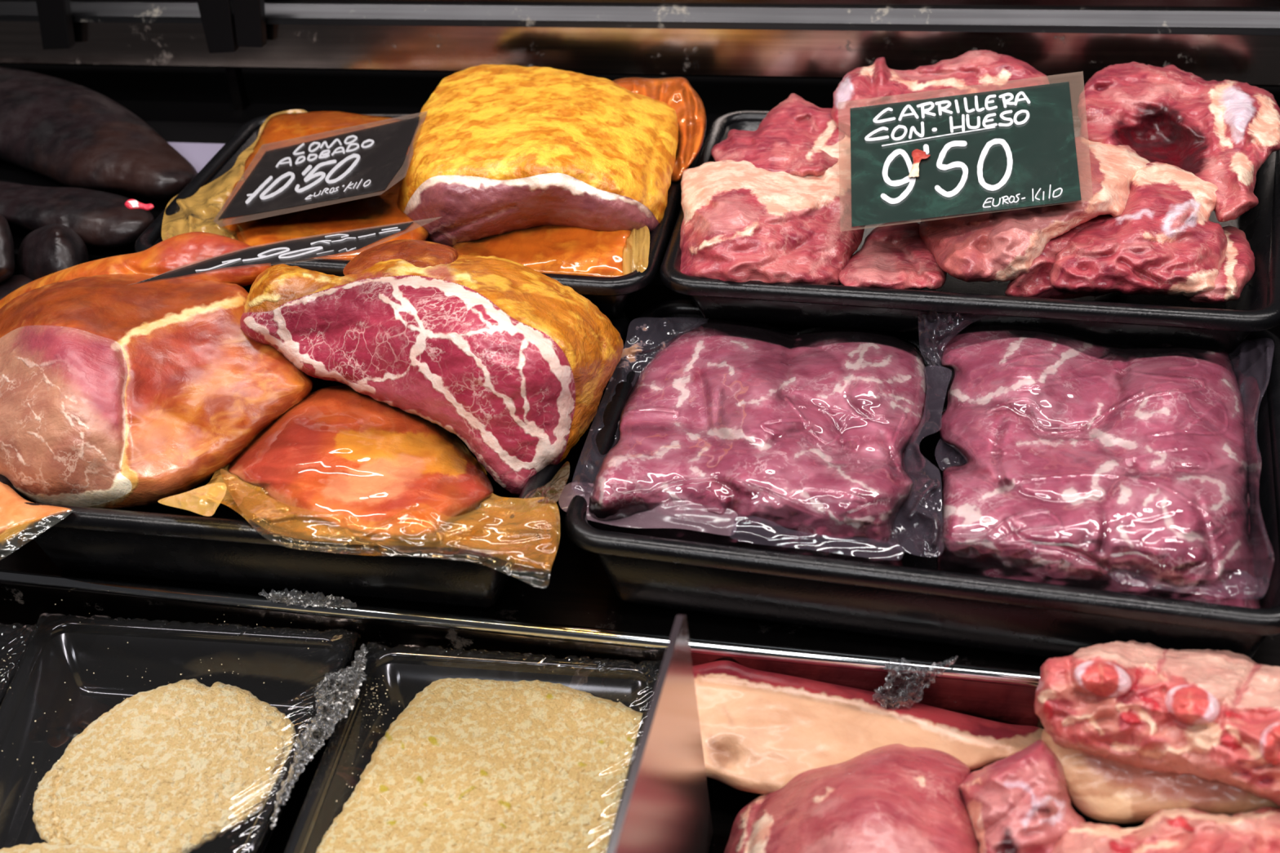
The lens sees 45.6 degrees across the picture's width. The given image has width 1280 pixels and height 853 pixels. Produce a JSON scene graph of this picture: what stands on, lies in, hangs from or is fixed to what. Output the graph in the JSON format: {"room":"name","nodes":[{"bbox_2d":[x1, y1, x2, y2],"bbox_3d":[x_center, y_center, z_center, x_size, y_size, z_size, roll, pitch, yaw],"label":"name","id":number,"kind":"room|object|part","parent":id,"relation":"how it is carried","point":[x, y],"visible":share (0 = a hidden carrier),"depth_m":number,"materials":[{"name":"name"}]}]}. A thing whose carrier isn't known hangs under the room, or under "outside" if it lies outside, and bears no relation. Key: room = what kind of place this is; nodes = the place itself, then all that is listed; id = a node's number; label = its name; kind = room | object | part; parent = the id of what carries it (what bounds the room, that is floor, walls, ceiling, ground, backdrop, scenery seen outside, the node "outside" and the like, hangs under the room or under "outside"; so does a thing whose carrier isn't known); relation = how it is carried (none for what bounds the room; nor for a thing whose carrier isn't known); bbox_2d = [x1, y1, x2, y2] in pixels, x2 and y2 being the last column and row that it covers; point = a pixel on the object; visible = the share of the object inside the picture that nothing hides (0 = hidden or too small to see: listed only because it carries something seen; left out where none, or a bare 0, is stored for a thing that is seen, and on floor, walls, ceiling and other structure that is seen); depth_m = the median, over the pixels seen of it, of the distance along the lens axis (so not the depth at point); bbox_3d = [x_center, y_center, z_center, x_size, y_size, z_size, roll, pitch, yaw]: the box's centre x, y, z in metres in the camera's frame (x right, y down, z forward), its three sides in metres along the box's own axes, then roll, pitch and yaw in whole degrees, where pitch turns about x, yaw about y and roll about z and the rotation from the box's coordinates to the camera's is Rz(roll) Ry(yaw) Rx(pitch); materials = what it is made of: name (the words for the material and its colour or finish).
{"room":"food shop","nodes":[
{"label":"food shop","id":0,"kind":"room"},
{"bbox_2d":[0,63,1279,852],"bbox_3d":[0.003,-0.069,0.462,2.400,0.700,1.320,4,35,12],"label":"display case","id":1,"kind":"object","parent":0,"point":[570,606],"visible":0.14,"depth_m":0.71,"materials":[{"name":"metal"}]},
{"bbox_2d":[0,274,34,299],"bbox_3d":[-0.369,-0.078,0.895,0.051,0.035,0.087,-19,36,-20],"label":"sausage","id":2,"kind":"object","parent":1,"relation":"on","point":[13,282],"visible":0.25,"depth_m":0.87,"materials":[{"name":"black food"}]},
{"bbox_2d":[0,214,14,283],"bbox_3d":[-0.384,-0.110,0.891,0.033,0.036,0.093,-17,36,-18],"label":"sausage","id":3,"kind":"object","parent":2,"relation":"on","point":[6,243],"visible":1,"depth_m":0.86,"materials":[{"name":"black food"}]},
{"bbox_2d":[17,223,88,279],"bbox_3d":[-0.345,-0.107,0.886,0.039,0.033,0.086,-22,37,-24],"label":"sausage","id":4,"kind":"object","parent":2,"relation":"on","point":[51,248],"visible":0.62,"depth_m":0.86,"materials":[{"name":"black food"}]},
{"bbox_2d":[0,622,41,706],"bbox_3d":[-0.344,0.146,0.682,0.127,0.039,0.145,1,34,8],"label":"tray","id":5,"kind":"object","parent":1,"relation":"on","point":[14,642],"visible":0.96,"depth_m":0.72,"materials":[{"name":"black plastic"}]},
{"bbox_2d":[0,641,18,679],"bbox_3d":[-0.344,0.149,0.684,0.114,0.031,0.134,1,34,8],"label":"plastic wrap","id":6,"kind":"object","parent":5,"relation":"on","point":[11,648],"depth_m":0.72,"materials":[{"name":"clear plastic"}]},
{"bbox_2d":[0,181,154,247],"bbox_3d":[-0.366,-0.136,0.937,0.181,0.026,0.069,10,37,21],"label":"sausage","id":7,"kind":"object","parent":1,"relation":"on","point":[101,219],"visible":0.84,"depth_m":0.90,"materials":[{"name":"black food"}]},
{"bbox_2d":[124,199,154,210],"bbox_3d":[-0.282,-0.125,0.858,0.018,0.005,0.006,4,35,12],"label":"scrap","id":8,"kind":"object","parent":7,"relation":"on","point":[131,204],"visible":1,"depth_m":0.86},
{"bbox_2d":[0,66,197,199],"bbox_3d":[-0.388,-0.200,1.017,0.302,0.046,0.095,20,41,32],"label":"sausage","id":9,"kind":"object","parent":1,"relation":"on","point":[73,135],"visible":0.98,"depth_m":0.97,"materials":[{"name":"black food"}]},
{"bbox_2d":[0,231,271,308],"bbox_3d":[-0.290,-0.070,0.839,0.206,0.077,0.060,4,35,12],"label":"ham","id":10,"kind":"object","parent":1,"relation":"on","point":[184,250],"visible":0.42,"depth_m":0.80,"materials":[{"name":"orange food"}]},
{"bbox_2d":[0,613,359,852],"bbox_3d":[-0.220,0.148,0.664,0.161,0.039,0.152,2,34,10],"label":"tray","id":11,"kind":"object","parent":1,"relation":"on","point":[62,651],"visible":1,"depth_m":0.71,"materials":[{"name":"black plastic"}]},
{"bbox_2d":[0,842,131,852],"bbox_3d":[-0.228,0.181,0.608,0.088,0.017,0.043,4,35,12],"label":"cutlet","id":12,"kind":"object","parent":11,"relation":"in","point":[43,847],"visible":1,"depth_m":0.62,"materials":[{"name":"beige food"}]},
{"bbox_2d":[32,679,296,852],"bbox_3d":[-0.206,0.149,0.659,0.107,0.022,0.109,4,35,12],"label":"cutlet","id":13,"kind":"object","parent":11,"relation":"on","point":[188,762],"visible":0.98,"depth_m":0.65,"materials":[{"name":"beige food"}]},
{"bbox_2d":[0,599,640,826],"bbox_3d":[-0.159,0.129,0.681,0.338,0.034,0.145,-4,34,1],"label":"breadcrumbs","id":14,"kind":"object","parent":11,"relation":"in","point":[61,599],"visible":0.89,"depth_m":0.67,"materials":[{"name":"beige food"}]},
{"bbox_3d":[-0.287,-0.260,1.067,0.007,0.079,0.010,4,35,12],"label":"steel post","id":15,"kind":"part","parent":1,"relation":"part of","materials":[{"name":"black metal"}]},
{"bbox_2d":[258,589,355,608],"bbox_3d":[-0.153,0.079,0.701,0.049,0.006,0.006,4,35,12],"label":"film","id":16,"kind":"object","parent":1,"relation":"on","point":[340,598],"visible":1,"depth_m":0.70,"materials":[{"name":"clear plastic"}]},
{"bbox_2d":[0,291,630,608],"bbox_3d":[-0.156,0.005,0.777,0.274,0.053,0.225,4,35,12],"label":"tray","id":17,"kind":"object","parent":1,"relation":"on","point":[179,539],"visible":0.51,"depth_m":0.70,"materials":[{"name":"black plastic"}]},
{"bbox_2d":[0,481,71,535],"bbox_3d":[-0.295,0.034,0.711,0.051,0.020,0.086,-19,36,-21],"label":"packed pork","id":18,"kind":"object","parent":17,"relation":"on","point":[15,513],"visible":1,"depth_m":0.69,"materials":[{"name":"orange food"}]},
{"bbox_2d":[0,273,313,509],"bbox_3d":[-0.263,-0.024,0.768,0.155,0.087,0.197,-24,39,-27],"label":"ham","id":19,"kind":"object","parent":17,"relation":"on","point":[117,391],"visible":0.96,"depth_m":0.72,"materials":[{"name":"orange food"}]},
{"bbox_2d":[200,493,220,510],"bbox_3d":[-0.195,0.032,0.677,0.044,0.011,0.020,23,42,34],"label":"scrap","id":20,"kind":"object","parent":17,"relation":"on","point":[212,505],"visible":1,"depth_m":0.67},
{"bbox_2d":[196,385,568,571],"bbox_3d":[-0.111,0.028,0.684,0.213,0.056,0.121,23,42,34],"label":"packed pork","id":21,"kind":"object","parent":17,"relation":"on","point":[342,459],"visible":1,"depth_m":0.69,"materials":[{"name":"orange food"}]},
{"bbox_2d":[240,254,623,495],"bbox_3d":[-0.113,-0.027,0.748,0.208,0.107,0.127,4,35,12],"label":"pork neck","id":22,"kind":"object","parent":17,"relation":"in","point":[506,357],"visible":1,"depth_m":0.70,"materials":[{"name":"red food"}]},
{"bbox_2d":[138,222,413,282],"bbox_3d":[-0.163,-0.078,0.688,0.150,0.026,0.033,2,34,9],"label":"price card","id":23,"kind":"object","parent":22,"relation":"on","point":[335,243],"visible":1,"depth_m":0.69,"materials":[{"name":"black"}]},
{"bbox_2d":[342,239,458,275],"bbox_3d":[-0.120,-0.079,0.761,0.064,0.022,0.051,4,35,12],"label":"rubbed pork","id":24,"kind":"object","parent":22,"relation":"on","point":[420,253],"visible":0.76,"depth_m":0.75,"materials":[{"name":"orange food"}]},
{"bbox_2d":[134,113,692,318],"bbox_3d":[-0.121,-0.128,0.890,0.305,0.034,0.220,4,35,12],"label":"tray","id":25,"kind":"object","parent":1,"relation":"on","point":[610,295],"visible":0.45,"depth_m":0.85,"materials":[{"name":"black plastic"}]},
{"bbox_2d":[167,111,429,260],"bbox_3d":[-0.182,-0.144,0.894,0.172,0.027,0.208,4,35,12],"label":"packed loin","id":26,"kind":"object","parent":25,"relation":"on","point":[376,209],"visible":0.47,"depth_m":0.84,"materials":[{"name":"orange food"}]},
{"bbox_2d":[217,116,419,219],"bbox_3d":[-0.176,-0.147,0.852,0.110,0.025,0.120,-2,34,4],"label":"price card","id":27,"kind":"object","parent":26,"relation":"on","point":[363,161],"visible":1,"depth_m":0.85,"materials":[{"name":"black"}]},
{"bbox_2d":[397,64,678,247],"bbox_3d":[-0.058,-0.154,0.867,0.167,0.073,0.191,4,35,12],"label":"cured loin","id":28,"kind":"object","parent":25,"relation":"on","point":[495,149],"visible":0.98,"depth_m":0.81,"materials":[{"name":"yellow food"}]},
{"bbox_2d":[452,225,635,276],"bbox_3d":[-0.047,-0.094,0.807,0.114,0.022,0.059,4,35,12],"label":"packed loin","id":29,"kind":"object","parent":25,"relation":"on","point":[561,250],"visible":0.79,"depth_m":0.80,"materials":[{"name":"orange food"}]},
{"bbox_2d":[612,76,706,182],"bbox_3d":[0.018,-0.176,0.901,0.049,0.040,0.116,-14,35,-14],"label":"packed loin","id":30,"kind":"object","parent":25,"relation":"on","point":[677,92],"visible":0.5,"depth_m":0.89,"materials":[{"name":"orange food"}]},
{"bbox_2d":[283,641,662,852],"bbox_3d":[-0.069,0.155,0.635,0.145,0.039,0.153,4,35,12],"label":"tray","id":31,"kind":"object","parent":1,"relation":"on","point":[406,672],"visible":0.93,"depth_m":0.68,"materials":[{"name":"black plastic"}]},
{"bbox_2d":[270,643,368,829],"bbox_3d":[-0.134,0.124,0.640,0.026,0.014,0.108,4,35,12],"label":"film","id":32,"kind":"object","parent":31,"relation":"on","point":[350,707],"visible":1,"depth_m":0.64,"materials":[{"name":"plastic"}]},
{"bbox_2d":[315,678,642,852],"bbox_3d":[-0.064,0.152,0.634,0.124,0.021,0.144,4,35,12],"label":"cutlet","id":33,"kind":"object","parent":31,"relation":"on","point":[469,765],"visible":0.98,"depth_m":0.63,"materials":[{"name":"beige food"}]},
{"bbox_3d":[0.036,0.097,0.664,2.400,0.007,0.007,4,35,12],"label":"edge trim","id":34,"kind":"part","parent":1,"relation":"part of","materials":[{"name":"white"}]},
{"bbox_3d":[0.038,0.116,0.677,2.400,0.043,0.003,4,35,12],"label":"riser panel","id":35,"kind":"part","parent":1,"relation":"part of","materials":[{"name":"metal"}]},
{"bbox_2d":[0,0,1279,86],"bbox_3d":[0.122,-0.276,0.941,2.400,0.107,0.060,4,35,12],"label":"shelf rail","id":36,"kind":"object","parent":1,"relation":"attached to","point":[1070,41],"visible":1,"depth_m":0.96,"materials":[{"name":"metal"}]},
{"bbox_2d":[35,0,75,48],"bbox_3d":[-0.396,-0.282,1.029,0.030,0.056,0.008,4,35,12],"label":"hook","id":37,"kind":"object","parent":36,"relation":"attached to","point":[55,16],"visible":1,"depth_m":1.03,"materials":[{"name":"black"}]},
{"bbox_2d":[196,0,239,53],"bbox_3d":[-0.277,-0.274,1.003,0.025,0.057,0.008,4,35,12],"label":"hook","id":38,"kind":"object","parent":36,"relation":"attached to","point":[217,17],"visible":1,"depth_m":1.00,"materials":[{"name":"black"}]},
{"bbox_2d":[231,0,266,47],"bbox_3d":[-0.256,-0.275,0.997,0.026,0.052,0.008,4,35,12],"label":"hook","id":39,"kind":"object","parent":36,"relation":"attached to","point":[250,22],"visible":1,"depth_m":1.00,"materials":[{"name":"black"}]},
{"bbox_3d":[0.122,-0.297,0.935,2.400,0.064,0.046,4,35,12],"label":"plate","id":40,"kind":"part","parent":36,"relation":"part of","materials":[{"name":"metal"}]},
{"bbox_2d":[606,614,713,852],"bbox_3d":[0.004,0.163,0.520,0.003,0.143,0.190,4,35,12],"label":"divider","id":41,"kind":"object","parent":1,"relation":"on","point":[664,807],"visible":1,"depth_m":0.53,"materials":[{"name":"stainless steel"}]},
{"bbox_2d":[724,743,979,852],"bbox_3d":[0.084,0.154,0.589,0.103,0.071,0.104,4,35,12],"label":"raw pork","id":42,"kind":"object","parent":1,"relation":"on","point":[895,797],"visible":1,"depth_m":0.57,"materials":[{"name":"pink food"}]},
{"bbox_2d":[692,660,1043,794],"bbox_3d":[0.084,0.134,0.628,0.167,0.039,0.087,4,35,12],"label":"slab","id":43,"kind":"object","parent":1,"relation":"on","point":[760,731],"visible":0.77,"depth_m":0.63,"materials":[{"name":"beige food"}]},
{"bbox_2d":[872,655,958,710],"bbox_3d":[0.114,0.105,0.638,0.034,0.020,0.020,-22,38,-24],"label":"scrap","id":44,"kind":"object","parent":43,"relation":"on","point":[900,663],"visible":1,"depth_m":0.63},
{"bbox_2d":[564,299,1279,658],"bbox_3d":[0.139,0.023,0.715,0.324,0.053,0.232,4,35,12],"label":"tray","id":45,"kind":"object","parent":1,"relation":"on","point":[915,601],"visible":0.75,"depth_m":0.65,"materials":[{"name":"black plastic"}]},
{"bbox_2d":[587,318,938,566],"bbox_3d":[0.063,0.005,0.722,0.172,0.067,0.202,4,35,12],"label":"packed pork","id":46,"kind":"object","parent":45,"relation":"in","point":[765,436],"visible":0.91,"depth_m":0.68,"materials":[{"name":"pink food"}]},
{"bbox_2d":[936,324,1273,608],"bbox_3d":[0.202,0.008,0.686,0.162,0.064,0.212,4,35,12],"label":"packed pork","id":47,"kind":"object","parent":45,"relation":"in","point":[1090,463],"visible":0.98,"depth_m":0.64,"materials":[{"name":"pink food"}]},
{"bbox_2d":[659,110,1279,354],"bbox_3d":[0.187,-0.110,0.827,0.336,0.034,0.237,4,35,12],"label":"tray","id":48,"kind":"object","parent":1,"relation":"on","point":[1115,317],"visible":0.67,"depth_m":0.75,"materials":[{"name":"black plastic"}]},
{"bbox_2d":[680,133,865,284],"bbox_3d":[0.070,-0.120,0.823,0.106,0.041,0.173,4,35,12],"label":"raw cheek","id":49,"kind":"object","parent":48,"relation":"on","point":[742,222],"visible":0.87,"depth_m":0.78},
{"bbox_2d":[711,93,844,177],"bbox_3d":[0.080,-0.163,0.872,0.080,0.027,0.108,4,35,12],"label":"raw cheek","id":50,"kind":"object","parent":48,"relation":"on","point":[789,140],"visible":0.94,"depth_m":0.85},
{"bbox_2d":[838,220,946,289],"bbox_3d":[0.132,-0.088,0.788,0.054,0.025,0.102,4,35,12],"label":"raw cheek","id":51,"kind":"object","parent":48,"relation":"in","point":[893,255],"visible":0.92,"depth_m":0.76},
{"bbox_2d":[831,49,1049,137],"bbox_3d":[0.171,-0.179,0.857,0.128,0.039,0.103,4,35,12],"label":"raw cheek","id":52,"kind":"object","parent":48,"relation":"in","point":[975,71],"visible":0.42,"depth_m":0.86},
{"bbox_2d":[919,136,1150,282],"bbox_3d":[0.204,-0.116,0.784,0.119,0.044,0.151,4,35,12],"label":"raw cheek","id":53,"kind":"object","parent":48,"relation":"in","point":[1002,245],"visible":0.7,"depth_m":0.74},
{"bbox_2d":[849,81,1081,226],"bbox_3d":[0.163,-0.141,0.772,0.127,0.040,0.113,1,34,9],"label":"price card","id":54,"kind":"object","parent":53,"relation":"on","point":[1012,148],"visible":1,"depth_m":0.77,"materials":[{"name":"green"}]},
{"bbox_2d":[908,149,930,177],"bbox_3d":[0.142,-0.133,0.771,0.010,0.006,0.024,4,35,12],"label":"scrap","id":55,"kind":"object","parent":54,"relation":"on","point":[917,155],"visible":1,"depth_m":0.77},
{"bbox_2d":[1004,214,1116,299],"bbox_3d":[0.225,-0.084,0.765,0.105,0.045,0.046,-23,38,-25],"label":"raw cheek","id":56,"kind":"object","parent":48,"relation":"in","point":[1036,283],"visible":0.3,"depth_m":0.74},
{"bbox_2d":[1048,161,1227,297],"bbox_3d":[0.250,-0.099,0.764,0.086,0.041,0.124,4,35,12],"label":"raw cheek","id":57,"kind":"object","parent":48,"relation":"on","point":[1164,241],"visible":0.99,"depth_m":0.73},
{"bbox_2d":[1077,61,1279,222],"bbox_3d":[0.289,-0.150,0.812,0.109,0.038,0.156,4,35,12],"label":"raw cheek","id":58,"kind":"object","parent":48,"relation":"in","point":[1222,133],"visible":0.94,"depth_m":0.82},
{"bbox_2d":[1184,226,1254,303],"bbox_3d":[0.288,-0.080,0.757,0.032,0.027,0.097,10,36,21],"label":"raw cheek","id":59,"kind":"object","parent":48,"relation":"in","point":[1237,268],"visible":0.63,"depth_m":0.73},
{"bbox_2d":[959,739,1085,852],"bbox_3d":[0.145,0.148,0.573,0.050,0.056,0.094,-3,34,2],"label":"raw pork","id":60,"kind":"object","parent":1,"relation":"on","point":[1019,802],"visible":0.92,"depth_m":0.55,"materials":[{"name":"pink food"}]},
{"bbox_2d":[1050,806,1279,852],"bbox_3d":[0.191,0.149,0.527,0.102,0.065,0.079,4,35,12],"label":"raw pork","id":61,"kind":"object","parent":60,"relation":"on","point":[1177,830],"visible":0.99,"depth_m":0.52,"materials":[{"name":"pink food"}]},
{"bbox_2d":[1040,728,1279,823],"bbox_3d":[0.206,0.134,0.579,0.107,0.056,0.050,7,36,17],"label":"pork belly","id":62,"kind":"object","parent":1,"relation":"on","point":[1104,790],"visible":0.51,"depth_m":0.56,"materials":[{"name":"beige food"}]},
{"bbox_2d":[1034,640,1279,806],"bbox_3d":[0.214,0.102,0.575,0.117,0.067,0.094,19,40,31],"label":"rack","id":63,"kind":"object","parent":62,"relation":"on","point":[1208,714],"visible":1,"depth_m":0.55,"materials":[{"name":"pink food"}]}
]}

